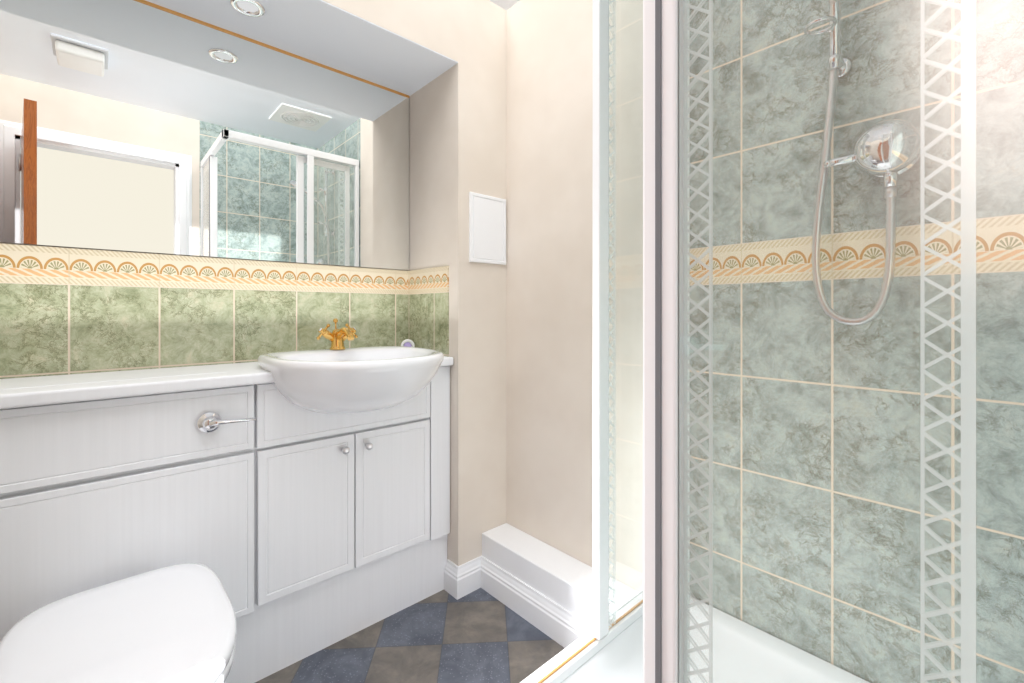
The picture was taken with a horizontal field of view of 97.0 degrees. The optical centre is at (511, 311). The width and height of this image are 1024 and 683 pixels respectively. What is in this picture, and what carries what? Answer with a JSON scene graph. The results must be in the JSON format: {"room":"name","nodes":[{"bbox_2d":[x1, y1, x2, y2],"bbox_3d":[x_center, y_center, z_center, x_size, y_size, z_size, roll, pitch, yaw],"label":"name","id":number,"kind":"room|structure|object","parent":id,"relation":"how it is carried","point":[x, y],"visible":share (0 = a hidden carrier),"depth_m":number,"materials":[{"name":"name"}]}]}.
{"room":"bathroom","nodes":[
{"label":"bathroom","id":0,"kind":"room"},
{"bbox_2d":[0,242,408,270],"bbox_3d":[-1.065,0.067,1.540,1.546,2.057,0.100,0,0,-42],"label":"wall","id":1,"kind":"structure","parent":0,"point":[187,255],"depth_m":1.46,"materials":[{"name":"beige paint"}]},
{"bbox_2d":[0,243,407,378],"bbox_3d":[-0.992,0.012,1.534,1.446,0.383,0.006,0,0,-42],"label":"tiled backsplash","id":2,"kind":"structure","parent":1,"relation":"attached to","point":[65,311],"depth_m":1.44,"materials":[{"name":"tile"}]},
{"bbox_2d":[0,0,409,269],"bbox_3d":[-0.989,-0.570,1.531,1.439,0.775,0.011,0,0,-42],"label":"mirror","id":3,"kind":"object","parent":1,"relation":"attached to","point":[138,126],"visible":1,"depth_m":1.47,"materials":[{"name":"clear mirror"}]},
{"bbox_2d":[323,0,457,61],"bbox_3d":[-0.938,-1.116,1.401,1.546,0.308,0.476,0,0,-42],"label":"wall","id":4,"kind":"structure","parent":0,"point":[432,25],"depth_m":1.63,"materials":[{"name":"beige paint"}]},
{"bbox_2d":[145,0,457,95],"bbox_3d":[-0.868,-0.960,1.398,1.446,0.004,0.375,0,0,-42],"label":"soffit","id":5,"kind":"structure","parent":4,"relation":"attached to","point":[327,34],"depth_m":1.59,"materials":[{"name":"white paint"}]},
{"bbox_2d":[230,0,264,16],"bbox_3d":[-0.829,-0.954,1.422,0.096,0.007,0.096,0,0,-42],"label":"recessed light","id":6,"kind":"object","parent":5,"relation":"attached to","point":[253,8],"visible":1,"depth_m":1.42,"materials":[{"name":"silver metal"}]},
{"bbox_2d":[255,588,564,682],"bbox_3d":[0.028,1.125,0.607,1.900,0.060,2.951,0,0,-42],"label":"floor","id":7,"kind":"structure","parent":0,"point":[480,635],"depth_m":1.47,"materials":[{"name":"tile"}]},
{"bbox_2d":[0,563,236,682],"bbox_3d":[-0.775,0.863,0.902,0.368,0.465,0.572,0,0,-42],"label":"toilet","id":8,"kind":"object","parent":7,"relation":"on","point":[176,623],"visible":1,"depth_m":0.89,"materials":[{"name":"white ceramic"}]},
{"bbox_2d":[0,318,452,682],"bbox_3d":[-0.777,0.561,1.299,1.440,1.070,0.624,0,0,-42],"label":"bathroom vanity","id":9,"kind":"object","parent":7,"relation":"on","point":[297,503],"visible":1,"depth_m":1.30,"materials":[{"name":"white wood"}]},
{"bbox_2d":[316,318,357,349],"bbox_3d":[-0.598,0.082,1.603,0.149,0.112,0.160,0,0,-42],"label":"tap","id":10,"kind":"object","parent":9,"relation":"on","point":[337,338],"depth_m":1.62,"materials":[{"name":"gold metal"}]},
{"bbox_2d":[257,346,444,413],"bbox_3d":[-0.495,0.233,1.488,0.546,0.191,0.522,0,0,-42],"label":"basin","id":11,"kind":"object","parent":9,"relation":"in","point":[335,379],"depth_m":1.33,"materials":[{"name":"white ceramic"}]},
{"bbox_2d":[444,523,638,647],"bbox_3d":[0.092,0.994,1.590,0.267,0.203,0.772,0,0,-42],"label":"skirting board","id":12,"kind":"object","parent":7,"relation":"on","point":[545,588],"visible":0.69,"depth_m":1.62,"materials":[{"name":"white paint"}]},
{"bbox_2d":[520,0,1023,682],"bbox_3d":[0.427,0.050,0.848,0.767,2.090,0.749,0,0,-42],"label":"shower enclosure","id":13,"kind":"object","parent":7,"relation":"on","point":[662,626],"visible":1,"depth_m":0.53,"materials":[{"name":"clear glass"}]},
{"bbox_2d":[409,0,505,565],"bbox_3d":[-0.276,-0.087,2.006,0.248,2.365,0.476,0,0,-42],"label":"wall","id":14,"kind":"structure","parent":0,"point":[457,133],"depth_m":1.82,"materials":[{"name":"beige paint"}]},
{"bbox_2d":[408,266,448,356],"bbox_3d":[-0.355,0.012,1.905,0.006,0.383,0.307,0,0,-42],"label":"tile backsplash","id":15,"kind":"object","parent":14,"relation":"attached to","point":[428,308],"visible":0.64,"depth_m":1.89,"materials":[{"name":"tile"}]},
{"bbox_2d":[469,192,505,264],"bbox_3d":[-0.096,-0.332,1.842,0.188,0.274,0.009,0,0,-42],"label":"access hatch","id":16,"kind":"object","parent":14,"relation":"attached to","point":[487,228],"visible":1,"depth_m":1.83,"materials":[{"name":"white paint"}]},
{"bbox_2d":[490,0,519,9],"bbox_3d":[-0.276,-1.300,0.939,1.900,0.060,2.051,0,0,-42],"label":"ceiling","id":17,"kind":"structure","parent":0,"point":[506,4],"depth_m":1.87,"materials":[{"name":"white paint"}]},
{"bbox_2d":[506,0,642,590],"bbox_3d":[0.093,-0.087,1.865,0.106,2.365,1.181,0,0,-42],"label":"wall","id":18,"kind":"structure","parent":0,"point":[549,272],"depth_m":1.69,"materials":[{"name":"beige paint"}]},
{"bbox_3d":[0.787,-0.087,1.111,0.100,2.365,0.870,0,0,-42],"label":"wall","id":19,"kind":"structure","parent":0,"visible":0},
{"bbox_2d":[690,0,1023,682],"bbox_3d":[0.712,-0.087,1.114,0.006,2.365,0.764,0,0,-42],"label":"tiled wall","id":20,"kind":"structure","parent":19,"relation":"attached to","point":[992,214],"depth_m":1.03,"materials":[{"name":"tile"}]},
{"bbox_2d":[803,0,919,325],"bbox_3d":[0.696,-0.502,0.924,0.274,1.069,0.198,0,0,-42],"label":"shower fixture","id":21,"kind":"object","parent":20,"relation":"attached to","point":[866,146],"depth_m":0.96,"materials":[{"name":"silver metal"}]}
]}

